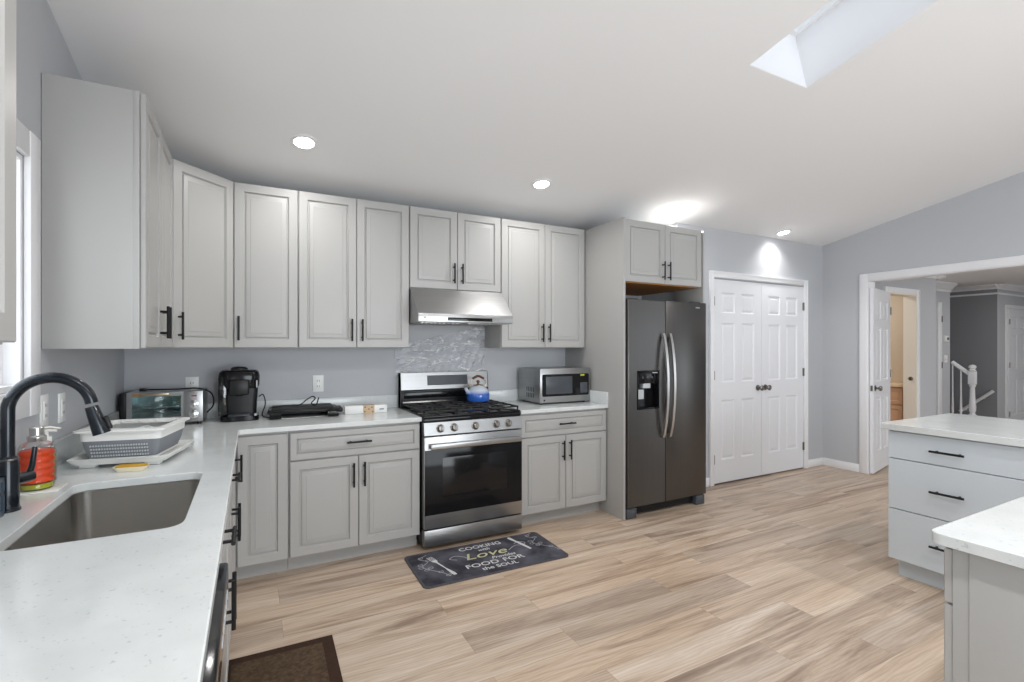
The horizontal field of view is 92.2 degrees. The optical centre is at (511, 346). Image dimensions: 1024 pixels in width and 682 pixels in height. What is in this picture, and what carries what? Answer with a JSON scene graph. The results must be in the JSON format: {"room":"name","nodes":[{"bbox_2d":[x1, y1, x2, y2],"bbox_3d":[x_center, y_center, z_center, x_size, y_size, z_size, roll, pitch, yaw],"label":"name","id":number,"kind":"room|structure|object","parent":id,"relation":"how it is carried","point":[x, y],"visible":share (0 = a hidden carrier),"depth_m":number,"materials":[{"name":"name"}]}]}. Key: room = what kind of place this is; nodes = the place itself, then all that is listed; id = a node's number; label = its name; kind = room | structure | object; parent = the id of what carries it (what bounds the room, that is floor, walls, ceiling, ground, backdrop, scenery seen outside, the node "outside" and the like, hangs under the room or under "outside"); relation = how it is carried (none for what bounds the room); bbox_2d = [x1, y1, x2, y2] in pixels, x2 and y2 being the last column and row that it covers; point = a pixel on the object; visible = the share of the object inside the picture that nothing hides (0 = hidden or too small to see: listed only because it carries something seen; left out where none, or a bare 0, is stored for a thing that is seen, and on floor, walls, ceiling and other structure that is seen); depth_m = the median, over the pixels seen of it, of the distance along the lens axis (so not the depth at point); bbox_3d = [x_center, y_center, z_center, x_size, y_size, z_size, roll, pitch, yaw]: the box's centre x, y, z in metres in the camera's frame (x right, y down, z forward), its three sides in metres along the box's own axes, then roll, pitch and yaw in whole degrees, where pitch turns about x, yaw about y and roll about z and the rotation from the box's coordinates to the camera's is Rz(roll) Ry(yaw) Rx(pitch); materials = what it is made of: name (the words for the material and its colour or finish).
{"room":"kitchen","nodes":[
{"label":"kitchen","id":0,"kind":"room"},
{"bbox_2d":[2,0,123,452],"bbox_3d":[-0.842,-0.571,-0.085,0.140,3.935,7.200,0,0,-28],"label":"wall","id":1,"kind":"structure","parent":0,"point":[41,47],"depth_m":2.00,"materials":[{"name":"grey paint"}]},
{"bbox_2d":[0,0,15,344],"bbox_3d":[-0.875,-0.534,0.520,0.364,1.061,0.760,0,0,-28],"label":"upper cabinet","id":2,"kind":"object","parent":1,"relation":"attached to","point":[7,7],"visible":1,"depth_m":0.89,"materials":[{"name":"grey paint"}]},
{"bbox_2d":[0,118,40,420],"bbox_3d":[-1.559,-0.261,1.326,0.132,1.015,1.075,0,0,-28],"label":"window","id":3,"kind":"structure","parent":1,"relation":"in","point":[21,359],"depth_m":1.74,"materials":[{"name":"white paint"}]},
{"bbox_2d":[39,394,48,425],"bbox_3d":[-1.812,0.247,1.908,0.010,0.124,0.076,0,0,-28],"label":"wall outlet","id":4,"kind":"object","parent":1,"relation":"attached to","point":[44,415],"visible":0.8,"depth_m":1.90,"materials":[{"name":"white plastic"}]},
{"bbox_2d":[44,401,47,419],"bbox_3d":[-1.809,0.247,1.909,0.004,0.072,0.034,0,0,-28],"label":"receptacle","id":5,"kind":"object","parent":4,"relation":"attached to","point":[45,402],"depth_m":1.91,"materials":[{"name":"white plastic"}]},
{"bbox_2d":[58,392,64,422],"bbox_3d":[-1.905,0.257,2.085,0.010,0.124,0.076,0,0,-28],"label":"wall outlet","id":6,"kind":"object","parent":1,"relation":"attached to","point":[61,396],"visible":1,"depth_m":2.07,"materials":[{"name":"white plastic"}]},
{"bbox_2d":[61,399,64,415],"bbox_3d":[-1.903,0.257,2.086,0.004,0.072,0.034,0,0,-28],"label":"receptacle","id":7,"kind":"object","parent":6,"relation":"attached to","point":[62,400],"depth_m":2.08,"materials":[{"name":"white plastic"}]},
{"bbox_2d":[40,410,118,465],"bbox_3d":[-1.612,0.432,1.544,0.020,0.102,3.598,0,0,-28],"label":"backsplash","id":8,"kind":"structure","parent":1,"relation":"attached to","point":[69,445],"depth_m":2.12,"materials":[{"name":"white stone"}]},
{"bbox_2d":[42,73,172,348],"bbox_3d":[-1.829,-0.522,2.324,0.364,1.061,0.798,0,0,-28],"label":"upper cabinet","id":9,"kind":"object","parent":1,"relation":"attached to","point":[107,160],"visible":1,"depth_m":1.97,"materials":[{"name":"grey paint"}]},
{"bbox_2d":[124,295,640,402],"bbox_3d":[-0.636,0.132,4.165,4.480,2.530,0.120,0,0,-28],"label":"wall","id":10,"kind":"structure","parent":0,"point":[285,373],"depth_m":3.74,"materials":[{"name":"grey paint"}]},
{"bbox_2d":[185,377,198,387],"bbox_3d":[-2.142,0.262,3.295,0.076,0.124,0.010,0,0,-28],"label":"wall outlet","id":11,"kind":"object","parent":10,"relation":"attached to","point":[189,381],"visible":0.6,"depth_m":3.29,"materials":[{"name":"white plastic"}]},
{"bbox_2d":[189,381,194,387],"bbox_3d":[-2.140,0.262,3.293,0.034,0.072,0.004,0,0,-28],"label":"receptacle","id":12,"kind":"object","parent":11,"relation":"attached to","point":[191,383],"depth_m":3.29,"materials":[{"name":"white plastic"}]},
{"bbox_2d":[172,159,232,347],"bbox_3d":[-2.048,-0.522,2.999,0.611,1.061,0.619,0,0,-28],"label":"upper cabinet","id":13,"kind":"object","parent":10,"relation":"attached to","point":[202,200],"visible":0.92,"depth_m":2.92,"materials":[{"name":"grey paint"}]},
{"bbox_2d":[233,182,297,347],"bbox_3d":[-1.670,-0.522,3.343,0.379,1.061,0.364,0,0,-28],"label":"upper cabinet","id":14,"kind":"object","parent":10,"relation":"attached to","point":[265,219],"visible":1,"depth_m":3.21,"materials":[{"name":"grey paint"}]},
{"bbox_2d":[206,394,397,417],"bbox_3d":[-1.677,0.432,3.534,1.719,0.102,0.020,0,0,-28],"label":"backsplash","id":15,"kind":"structure","parent":10,"relation":"attached to","point":[391,401],"depth_m":3.70,"materials":[{"name":"white stone"}]},
{"bbox_2d":[313,375,323,391],"bbox_3d":[-1.442,0.273,3.665,0.076,0.124,0.010,0,0,-28],"label":"wall outlet","id":16,"kind":"object","parent":10,"relation":"attached to","point":[318,380],"visible":1,"depth_m":3.66,"materials":[{"name":"white plastic"}]},
{"bbox_2d":[316,379,320,387],"bbox_3d":[-1.441,0.273,3.663,0.034,0.072,0.004,0,0,-28],"label":"receptacle","id":17,"kind":"object","parent":16,"relation":"attached to","point":[318,381],"depth_m":3.66,"materials":[{"name":"white plastic"}]},
{"bbox_2d":[298,191,408,347],"bbox_3d":[-1.165,-0.522,3.610,0.761,1.061,0.364,0,0,-28],"label":"upper cabinet","id":18,"kind":"object","parent":10,"relation":"attached to","point":[353,254],"visible":0.94,"depth_m":3.46,"materials":[{"name":"grey paint"}]},
{"bbox_2d":[406,327,484,370],"bbox_3d":[-0.587,0.031,4.106,0.788,0.401,0.012,0,0,-28],"label":"plastic film","id":19,"kind":"object","parent":10,"relation":"attached to","point":[475,328],"visible":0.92,"depth_m":4.17,"materials":[{"name":"clear plastic"}]},
{"bbox_2d":[409,206,500,292],"bbox_3d":[-0.492,-0.747,3.967,0.761,0.612,0.364,0,0,-28],"label":"upper cabinet","id":20,"kind":"object","parent":10,"relation":"attached to","point":[448,250],"visible":0.91,"depth_m":3.82,"materials":[{"name":"grey paint"}]},
{"bbox_2d":[409,288,512,326],"bbox_3d":[-0.450,-0.304,3.888,0.758,0.265,0.534,0,0,-28],"label":"range hood","id":21,"kind":"object","parent":20,"relation":"attached to","point":[426,306],"visible":0.94,"depth_m":3.70,"materials":[{"name":"silver metal"}]},
{"bbox_2d":[489,389,519,400],"bbox_3d":[0.141,0.432,4.496,0.835,0.102,0.020,0,0,-28],"label":"backsplash","id":22,"kind":"structure","parent":10,"relation":"attached to","point":[507,394],"depth_m":4.37,"materials":[{"name":"white stone"}]},
{"bbox_2d":[485,218,584,347],"bbox_3d":[0.217,-0.522,4.342,0.840,1.061,0.364,0,0,-28],"label":"upper cabinet","id":23,"kind":"object","parent":10,"relation":"attached to","point":[543,265],"visible":0.96,"depth_m":4.20,"materials":[{"name":"grey paint"}]},
{"bbox_2d":[587,390,607,403],"bbox_3d":[0.654,0.432,4.402,0.020,0.102,0.623,0,0,-28],"label":"backsplash","id":24,"kind":"structure","parent":10,"relation":"attached to","point":[600,397],"depth_m":4.22,"materials":[{"name":"white stone"}]},
{"bbox_2d":[625,219,700,295],"bbox_3d":[1.123,-0.786,4.541,0.892,0.517,0.858,0,0,-28],"label":"upper cabinet","id":25,"kind":"object","parent":10,"relation":"attached to","point":[659,258],"visible":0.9,"depth_m":4.19,"materials":[{"name":"grey paint"}]},
{"bbox_2d":[47,0,1023,286],"bbox_3d":[4.692,-1.851,3.568,13.340,1.617,8.720,0,0,-28],"label":"ceiling","id":26,"kind":"structure","parent":0,"point":[640,110],"depth_m":2.88,"materials":[{"name":"white paint"}]},
{"bbox_2d":[290,134,317,149],"bbox_3d":[-1.256,-1.237,2.976,0.155,0.038,0.154,0,0,-22],"label":"recessed light","id":27,"kind":"object","parent":26,"relation":"in","point":[300,141],"visible":1,"depth_m":2.97,"materials":[{"name":"white paint"}]},
{"bbox_2d":[531,179,551,189],"bbox_3d":[0.225,-1.239,3.747,0.155,0.038,0.154,0,0,-22],"label":"recessed light","id":28,"kind":"object","parent":26,"relation":"in","point":[538,184],"visible":1,"depth_m":3.74,"materials":[{"name":"white paint"}]},
{"bbox_2d":[672,207,689,214],"bbox_3d":[1.532,-1.234,4.463,0.155,0.038,0.154,0,0,-22],"label":"recessed light","id":29,"kind":"object","parent":26,"relation":"in","point":[681,210],"visible":1,"depth_m":4.46,"materials":[{"name":"white paint"}]},
{"bbox_2d":[775,229,791,235],"bbox_3d":[2.901,-1.222,5.261,0.155,0.038,0.154,0,0,-22],"label":"recessed light","id":30,"kind":"object","parent":26,"relation":"in","point":[783,232],"visible":1,"depth_m":5.25,"materials":[{"name":"white paint"}]},
{"bbox_2d":[750,0,936,87],"bbox_3d":[1.780,-1.835,2.295,0.550,0.613,1.313,0,0,-28],"label":"window","id":31,"kind":"structure","parent":26,"relation":"attached to","point":[840,30],"depth_m":2.76,"materials":[{"name":"white paint"}]},
{"bbox_2d":[229,465,947,681],"bbox_3d":[4.664,1.427,3.621,13.340,0.060,8.600,0,0,-28],"label":"floor","id":32,"kind":"structure","parent":0,"point":[788,575],"depth_m":2.68,"materials":[{"name":"brown wood"}]},
{"bbox_2d":[202,563,227,681],"bbox_3d":[-0.834,0.958,0.775,0.656,0.879,0.604,0,0,-28],"label":"dishwasher","id":33,"kind":"object","parent":32,"relation":"on","point":[214,662],"visible":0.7,"depth_m":0.92,"materials":[{"name":"grey metal"}]},
{"bbox_2d":[220,510,236,681],"bbox_3d":[-1.191,0.955,1.444,0.668,0.884,0.898,0,0,-28],"label":"base cabinet","id":34,"kind":"object","parent":32,"relation":"on","point":[224,553],"visible":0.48,"depth_m":1.63,"materials":[{"name":"grey paint"}]},
{"bbox_2d":[228,470,240,665],"bbox_3d":[-1.570,0.955,2.160,0.668,0.884,0.719,0,0,-28],"label":"base cabinet","id":35,"kind":"object","parent":32,"relation":"on","point":[231,509],"visible":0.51,"depth_m":2.26,"materials":[{"name":"grey paint"}]},
{"bbox_2d":[234,431,287,578],"bbox_3d":[-1.846,0.955,2.940,0.913,0.884,0.913,0,0,-28],"label":"base cabinet","id":36,"kind":"object","parent":32,"relation":"on","point":[261,459],"visible":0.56,"depth_m":2.94,"materials":[{"name":"grey paint"}]},
{"bbox_2d":[227,635,342,681],"bbox_3d":[-0.784,1.392,1.688,0.470,0.010,1.310,0,0,-27],"label":"floor mat","id":37,"kind":"object","parent":32,"relation":"on","point":[314,660],"visible":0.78,"depth_m":2.15,"materials":[{"name":"brown fabric"}]},
{"bbox_2d":[288,422,419,569],"bbox_3d":[-1.132,0.955,3.455,0.826,0.884,0.668,0,0,-28],"label":"base cabinet","id":38,"kind":"object","parent":32,"relation":"on","point":[354,491],"visible":0.89,"depth_m":3.18,"materials":[{"name":"grey paint"}]},
{"bbox_2d":[398,371,521,547],"bbox_3d":[-0.403,0.802,3.790,0.758,1.190,0.724,0,0,-28],"label":"gas range","id":39,"kind":"object","parent":32,"relation":"on","point":[471,452],"visible":0.97,"depth_m":3.54,"materials":[{"name":"silver metal"}]},
{"bbox_2d":[400,405,519,418],"bbox_3d":[-0.408,0.471,3.799,0.758,0.041,0.590,0,0,-28],"label":"cooktop","id":40,"kind":"object","parent":39,"relation":"in","point":[424,411],"depth_m":3.60,"materials":[{"name":"black metal"}]},
{"bbox_2d":[464,375,489,401],"bbox_3d":[-0.278,0.335,4.003,0.188,0.215,0.204,0,0,7],"label":"kettle","id":41,"kind":"object","parent":39,"relation":"on","point":[477,392],"visible":1,"depth_m":3.94,"materials":[{"name":"metal"}]},
{"bbox_2d":[404,532,567,588],"bbox_3d":[-0.161,1.392,3.269,1.010,0.010,0.480,0,0,-27],"label":"kitchen mat","id":42,"kind":"object","parent":32,"relation":"on","point":[433,569],"visible":1,"depth_m":3.23,"materials":[{"name":"grey"}]},
{"bbox_2d":[418,555,451,575],"bbox_3d":[-0.517,1.387,3.095,0.129,0.001,0.356,0,0,-37],"label":"print","id":43,"kind":"object","parent":42,"relation":"on","point":[428,565],"depth_m":3.11,"materials":[{"name":"grey"}]},
{"bbox_2d":[428,557,456,574],"bbox_3d":[-0.445,1.387,3.122,0.036,0.001,0.315,0,0,-41],"label":"print","id":44,"kind":"object","parent":42,"relation":"on","point":[438,565],"depth_m":3.11,"materials":[{"name":"grey"}]},
{"bbox_2d":[507,537,530,548],"bbox_3d":[0.050,1.387,3.483,0.026,0.001,0.250,0,0,-41],"label":"print","id":45,"kind":"object","parent":42,"relation":"on","point":[518,542],"depth_m":3.47,"materials":[{"name":"grey"}]},
{"bbox_2d":[526,533,560,548],"bbox_3d":[0.192,1.387,3.488,0.129,0.001,0.356,0,0,-37],"label":"print","id":46,"kind":"object","parent":42,"relation":"on","point":[534,540],"depth_m":3.49,"materials":[{"name":"grey"}]},
{"bbox_2d":[520,408,605,523],"bbox_3d":[0.294,0.955,4.210,0.831,0.884,0.668,0,0,-28],"label":"base cabinet","id":47,"kind":"object","parent":32,"relation":"on","point":[564,452],"visible":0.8,"depth_m":3.94,"materials":[{"name":"grey paint"}]},
{"bbox_2d":[489,389,607,413],"bbox_3d":[0.288,0.447,4.219,0.838,0.131,0.647,0,0,-28],"label":"countertop","id":48,"kind":"structure","parent":47,"relation":"on","point":[598,399],"depth_m":4.16,"materials":[{"name":"white stone"}]},
{"bbox_2d":[518,366,589,403],"bbox_3d":[0.370,0.332,4.366,0.510,0.300,0.386,0,0,-28],"label":"microwave","id":49,"kind":"object","parent":48,"relation":"on","point":[540,385],"visible":1,"depth_m":4.21,"materials":[{"name":"silver metal"}]},
{"bbox_2d":[565,217,624,519],"bbox_3d":[0.712,0.176,4.338,0.020,2.442,0.834,0,0,-28],"label":"end panel","id":50,"kind":"object","parent":32,"relation":"on","point":[603,352],"visible":0.56,"depth_m":4.12,"materials":[{"name":"grey paint"}]},
{"bbox_2d":[625,298,705,519],"bbox_3d":[1.156,0.499,4.488,0.894,1.796,0.886,0,0,-28],"label":"refrigerator","id":51,"kind":"object","parent":32,"relation":"on","point":[665,341],"visible":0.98,"depth_m":4.12,"materials":[{"name":"grey metal"}]},
{"bbox_2d":[674,230,704,501],"bbox_3d":[1.641,0.176,4.566,0.020,2.442,0.340,0,0,-28],"label":"end panel","id":52,"kind":"object","parent":32,"relation":"on","point":[697,294],"visible":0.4,"depth_m":4.45,"materials":[{"name":"grey paint"}]},
{"bbox_2d":[890,382,902,420],"bbox_3d":[5.062,0.945,6.948,0.370,0.905,0.970,0,0,-28],"label":"vanity","id":53,"kind":"object","parent":32,"relation":"on","point":[896,388],"visible":0.11,"depth_m":6.53,"materials":[{"name":"brown wood"}]},
{"bbox_2d":[888,430,1023,589],"bbox_3d":[2.914,0.950,2.599,0.790,0.895,1.300,0,0,-28],"label":"base cabinet","id":54,"kind":"object","parent":32,"relation":"on","point":[934,481],"visible":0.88,"depth_m":2.80,"materials":[{"name":"grey paint"}]},
{"bbox_2d":[881,413,1023,446],"bbox_3d":[2.971,0.481,2.616,0.912,0.038,1.368,0,0,-28],"label":"countertop","id":55,"kind":"structure","parent":54,"relation":"on","point":[1004,431],"depth_m":2.85,"materials":[{"name":"white stone"}]},
{"bbox_2d":[951,361,976,415],"bbox_3d":[7.378,0.813,8.049,0.104,1.168,0.333,0,0,-28],"label":"stair railing","id":56,"kind":"object","parent":32,"relation":"on","point":[972,373],"visible":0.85,"depth_m":7.94,"materials":[{"name":"white paint"}]},
{"bbox_2d":[944,547,1023,681],"bbox_3d":[1.800,0.955,1.308,1.206,0.884,0.680,0,0,-28],"label":"base cabinet","id":57,"kind":"object","parent":32,"relation":"on","point":[984,608],"visible":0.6,"depth_m":1.22,"materials":[{"name":"grey paint"}]},
{"bbox_2d":[932,496,1023,568],"bbox_3d":[1.813,0.497,1.295,1.275,0.029,0.675,0,0,-28],"label":"countertop","id":58,"kind":"structure","parent":57,"relation":"on","point":[996,533],"depth_m":1.27,"materials":[{"name":"white stone"}]},
{"bbox_3d":[-0.593,0.955,0.313,0.668,0.884,0.430,0,0,-28],"label":"base cabinet","id":59,"kind":"object","parent":32,"relation":"on","visible":0},
{"bbox_2d":[0,394,421,681],"bbox_3d":[-0.850,0.447,1.947,1.745,0.131,3.599,0,0,-28],"label":"countertop","id":60,"kind":"structure","parent":59,"relation":"on","point":[137,606],"depth_m":1.04,"materials":[{"name":"white stone"}]},
{"bbox_2d":[0,477,4,517],"bbox_3d":[-1.439,0.427,1.313,0.068,0.110,0.180,0,0,-28],"label":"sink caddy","id":61,"kind":"object","parent":60,"relation":"on","point":[2,479],"visible":1,"depth_m":1.40,"materials":[{"name":"blue plastic"}]},
{"bbox_2d":[20,483,67,494],"bbox_3d":[-1.595,0.481,1.661,0.122,0.004,0.110,0,0,-28],"label":"soap tray","id":62,"kind":"object","parent":60,"relation":"on","point":[56,487],"visible":0.49,"depth_m":1.64,"materials":[{"name":"white ceramic"}]},
{"bbox_2d":[16,425,61,491],"bbox_3d":[-1.604,0.374,1.662,0.097,0.210,0.097,0,0,-7],"label":"soap bottle","id":63,"kind":"object","parent":62,"relation":"on","point":[45,469],"visible":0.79,"depth_m":1.65,"materials":[{"name":"clear plastic"}]},
{"bbox_2d":[37,429,56,480],"bbox_3d":[-1.672,0.389,1.767,0.060,0.187,0.060,0,0,-28],"label":"soap bottle","id":64,"kind":"object","parent":62,"relation":"on","point":[47,431],"visible":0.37,"depth_m":1.77,"materials":[{"name":"clear plastic"}]},
{"bbox_2d":[0,372,112,513],"bbox_3d":[-1.401,0.280,1.522,0.273,0.405,0.111,0,0,-28],"label":"faucet","id":65,"kind":"object","parent":60,"relation":"on","point":[99,424],"visible":0.99,"depth_m":1.46,"materials":[{"name":"black metal"}]},
{"bbox_2d":[4,480,199,550],"bbox_3d":[-1.215,0.620,1.532,0.399,0.216,0.673,0,0,-28],"label":"sink","id":66,"kind":"object","parent":60,"relation":"in","point":[91,514],"visible":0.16,"depth_m":1.78,"materials":[{"name":"metal"}]},
{"bbox_2d":[119,391,131,419],"bbox_3d":[-2.358,0.380,3.014,0.034,0.205,0.220,0,0,-28],"label":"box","id":67,"kind":"object","parent":60,"relation":"on","point":[122,397],"visible":0.43,"depth_m":2.92,"materials":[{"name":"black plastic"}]},
{"bbox_2d":[66,440,194,468],"bbox_3d":[-1.625,0.462,2.132,0.346,0.040,0.372,0,0,-17],"label":"tray","id":68,"kind":"object","parent":60,"relation":"on","point":[83,461],"visible":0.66,"depth_m":1.98,"materials":[{"name":"white plastic"}]},
{"bbox_2d":[73,417,189,459],"bbox_3d":[-1.625,0.396,2.132,0.315,0.130,0.341,0,0,-17],"label":"dish rack","id":69,"kind":"object","parent":68,"relation":"on","point":[125,439],"visible":0.97,"depth_m":2.01,"materials":[{"name":"white plastic"}]},
{"bbox_2d":[82,428,182,457],"bbox_3d":[-1.625,0.412,2.132,0.275,0.076,0.304,0,0,-17],"label":"basket","id":70,"kind":"object","parent":69,"relation":"on","point":[156,444],"depth_m":2.00,"materials":[{"name":"white plastic"}]},
{"bbox_2d":[113,463,150,471],"bbox_3d":[-1.488,0.471,1.927,0.116,0.022,0.060,0,0,-17],"label":"sponge holder","id":71,"kind":"object","parent":60,"relation":"on","point":[136,466],"visible":1,"depth_m":1.91,"materials":[{"name":"beige plastic"}]},
{"bbox_2d":[126,387,214,423],"bbox_3d":[-2.135,0.369,3.111,0.438,0.227,0.270,0,0,-26],"label":"toaster oven","id":72,"kind":"object","parent":60,"relation":"on","point":[192,402],"visible":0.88,"depth_m":3.07,"materials":[{"name":"silver metal"}]},
{"bbox_2d":[137,403,180,407],"bbox_3d":[-2.201,0.367,3.090,0.215,0.006,0.190,0,0,-26],"label":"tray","id":73,"kind":"object","parent":72,"relation":"on","point":[142,405],"depth_m":3.05,"materials":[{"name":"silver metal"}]},
{"bbox_2d":[218,366,268,421],"bbox_3d":[-1.776,0.306,3.292,0.322,0.352,0.226,0,0,-28],"label":"coffee maker","id":74,"kind":"object","parent":60,"relation":"on","point":[237,386],"visible":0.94,"depth_m":3.20,"materials":[{"name":"black plastic"}]},
{"bbox_2d":[228,413,249,416],"bbox_3d":[-1.783,0.445,3.220,0.124,0.008,0.088,0,0,-28],"label":"drip tray","id":75,"kind":"object","parent":74,"relation":"on","point":[229,414],"depth_m":3.21,"materials":[{"name":"grey plastic"}]},
{"bbox_2d":[281,414,326,418],"bbox_3d":[-1.449,0.482,3.425,0.290,0.002,0.138,0,0,-28],"label":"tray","id":76,"kind":"object","parent":60,"relation":"on","point":[308,415],"visible":0.89,"depth_m":3.40,"materials":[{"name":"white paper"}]},
{"bbox_2d":[267,396,342,419],"bbox_3d":[-1.441,0.414,3.442,0.480,0.136,0.264,0,0,-25],"label":"griddle","id":77,"kind":"object","parent":60,"relation":"on","point":[274,412],"visible":1,"depth_m":3.39,"materials":[{"name":"black metal"}]},
{"bbox_2d":[344,404,386,413],"bbox_3d":[-1.070,0.454,3.601,0.296,0.057,0.063,0,0,-25],"label":"box","id":78,"kind":"object","parent":60,"relation":"on","point":[367,408],"visible":1,"depth_m":3.58,"materials":[{"name":"white cardboard"}]},
{"bbox_2d":[641,222,822,477],"bbox_3d":[2.572,0.102,5.523,2.500,2.591,0.480,0,0,-28],"label":"wall","id":79,"kind":"structure","parent":0,"point":[726,251],"depth_m":5.48,"materials":[{"name":"grey paint"}]},
{"bbox_2d":[714,279,763,483],"bbox_3d":[2.363,0.348,5.117,0.750,2.070,0.102,0,0,-28],"label":"door","id":80,"kind":"structure","parent":79,"relation":"in","point":[738,387],"depth_m":5.12,"materials":[{"name":"white paint"}]},
{"bbox_2d":[709,270,807,486],"bbox_3d":[2.692,0.316,5.302,1.617,2.162,0.025,0,0,-28],"label":"trim","id":81,"kind":"structure","parent":79,"relation":"attached to","point":[720,274],"depth_m":5.14,"materials":[{"name":"white paint"}]},
{"bbox_2d":[706,457,822,486],"bbox_3d":[2.636,1.353,5.278,2.375,0.088,0.015,0,0,-28],"label":"baseboard","id":82,"kind":"structure","parent":79,"relation":"attached to","point":[818,461],"depth_m":5.73,"materials":[{"name":"white paint"}]},
{"bbox_2d":[761,283,804,474],"bbox_3d":[3.029,0.348,5.470,0.750,2.070,0.102,0,0,-28],"label":"door","id":83,"kind":"structure","parent":79,"relation":"in","point":[782,306],"depth_m":5.47,"materials":[{"name":"white paint"}]},
{"bbox_2d":[890,296,902,382],"bbox_3d":[4.302,0.177,6.902,1.790,2.440,1.660,0,0,-28],"label":"wall","id":84,"kind":"structure","parent":0,"point":[896,302],"depth_m":6.83,"materials":[{"name":"beige paint"}]},
{"bbox_2d":[875,277,935,416],"bbox_3d":[4.621,0.177,6.386,1.930,2.440,0.670,0,0,-28],"label":"wall","id":85,"kind":"structure","parent":0,"point":[927,286],"depth_m":6.42,"materials":[{"name":"grey paint"}]},
{"bbox_2d":[870,288,891,473],"bbox_3d":[4.210,0.370,5.625,0.720,2.030,0.169,0,0,-41],"label":"door","id":86,"kind":"structure","parent":85,"relation":"in","point":[880,309],"depth_m":5.54,"materials":[{"name":"white paint"}]},
{"bbox_2d":[883,286,919,417],"bbox_3d":[4.845,0.335,6.113,0.840,2.125,0.025,0,0,-28],"label":"trim","id":87,"kind":"structure","parent":85,"relation":"attached to","point":[885,288],"depth_m":6.28,"materials":[{"name":"white paint"}]},
{"bbox_2d":[890,292,916,418],"bbox_3d":[4.814,0.366,6.170,0.714,2.062,0.143,0,0,-28],"label":"door","id":88,"kind":"structure","parent":85,"relation":"attached to","point":[909,300],"depth_m":6.32,"materials":[{"name":"white paint"}]},
{"bbox_2d":[926,275,945,278],"bbox_3d":[4.688,-0.973,6.366,2.030,0.139,0.770,0,0,-28],"label":"trim","id":89,"kind":"structure","parent":85,"relation":"attached to","point":[941,276],"depth_m":6.49,"materials":[{"name":"white paint"}]},
{"bbox_2d":[823,172,1023,463],"bbox_3d":[5.279,-0.571,2.950,0.120,3.935,6.840,0,0,-28],"label":"wall","id":90,"kind":"structure","parent":0,"point":[985,222],"depth_m":5.28,"materials":[{"name":"grey paint"}]},
{"bbox_2d":[823,458,858,471],"bbox_3d":[3.776,1.353,5.650,0.015,0.088,0.394,0,0,-28],"label":"baseboard","id":91,"kind":"structure","parent":90,"relation":"attached to","point":[826,461],"depth_m":5.64,"materials":[{"name":"white paint"}]},
{"bbox_2d":[859,255,1023,473],"bbox_3d":[4.813,0.297,3.831,0.156,2.200,3.792,0,0,-28],"label":"trim","id":92,"kind":"structure","parent":90,"relation":"attached to","point":[866,281],"depth_m":5.40,"materials":[{"name":"white paint"}]},
{"bbox_2d":[936,291,949,414],"bbox_3d":[6.215,0.177,7.671,2.310,2.440,0.110,0,0,-28],"label":"wall","id":93,"kind":"structure","parent":0,"point":[944,297],"depth_m":8.09,"materials":[{"name":"grey paint"}]},
{"bbox_2d":[937,302,942,414],"bbox_3d":[6.929,0.337,7.971,0.132,2.120,0.028,0,0,-28],"label":"trim","id":94,"kind":"structure","parent":93,"relation":"attached to","point":[939,304],"depth_m":7.95,"materials":[{"name":"white paint"}]},
{"bbox_2d":[944,336,948,341],"bbox_3d":[7.127,-0.133,8.074,0.130,0.100,0.031,0,0,-28],"label":"thermostat","id":95,"kind":"object","parent":93,"relation":"attached to","point":[946,338],"visible":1,"depth_m":8.05,"materials":[{"name":"white plastic"}]},
{"bbox_2d":[936,281,957,291],"bbox_3d":[6.357,-0.973,7.627,2.100,0.139,0.100,0,0,-28],"label":"trim","id":96,"kind":"structure","parent":93,"relation":"attached to","point":[942,286],"depth_m":7.96,"materials":[{"name":"white paint"}]},
{"bbox_2d":[950,289,996,417],"bbox_3d":[7.336,0.177,8.824,0.990,2.440,1.800,0,0,-28],"label":"wall","id":97,"kind":"structure","parent":0,"point":[973,319],"depth_m":8.43,"materials":[{"name":"grey paint"}]},
{"bbox_2d":[958,390,993,410],"bbox_3d":[7.930,0.932,8.403,0.095,0.427,0.473,0,0,-28],"label":"wall handrail","id":98,"kind":"object","parent":97,"relation":"attached to","point":[984,396],"visible":0.78,"depth_m":8.32,"materials":[{"name":"white paint"}]},
{"bbox_2d":[950,284,1023,296],"bbox_3d":[8.280,-0.960,9.210,1.480,0.164,1.800,0,0,-28],"label":"trim","id":99,"kind":"structure","parent":97,"relation":"attached to","point":[1010,287],"depth_m":8.39,"materials":[{"name":"white paint"}]},
{"bbox_2d":[997,289,1023,417],"bbox_3d":[8.723,0.177,8.608,1.500,2.440,0.120,0,0,-28],"label":"wall","id":100,"kind":"structure","parent":0,"point":[1002,300],"depth_m":8.28,"materials":[{"name":"grey paint"}]},
{"bbox_2d":[1005,305,1023,418],"bbox_3d":[8.761,0.341,8.547,0.894,2.112,0.025,0,0,-28],"label":"trim","id":101,"kind":"structure","parent":100,"relation":"attached to","point":[1007,307],"depth_m":8.34,"materials":[{"name":"white paint"}]},
{"bbox_2d":[1008,309,1023,419],"bbox_3d":[8.774,0.370,8.513,0.768,2.030,0.102,0,0,-28],"label":"door","id":102,"kind":"structure","parent":100,"relation":"in","point":[1015,317],"depth_m":8.49,"materials":[{"name":"white paint"}]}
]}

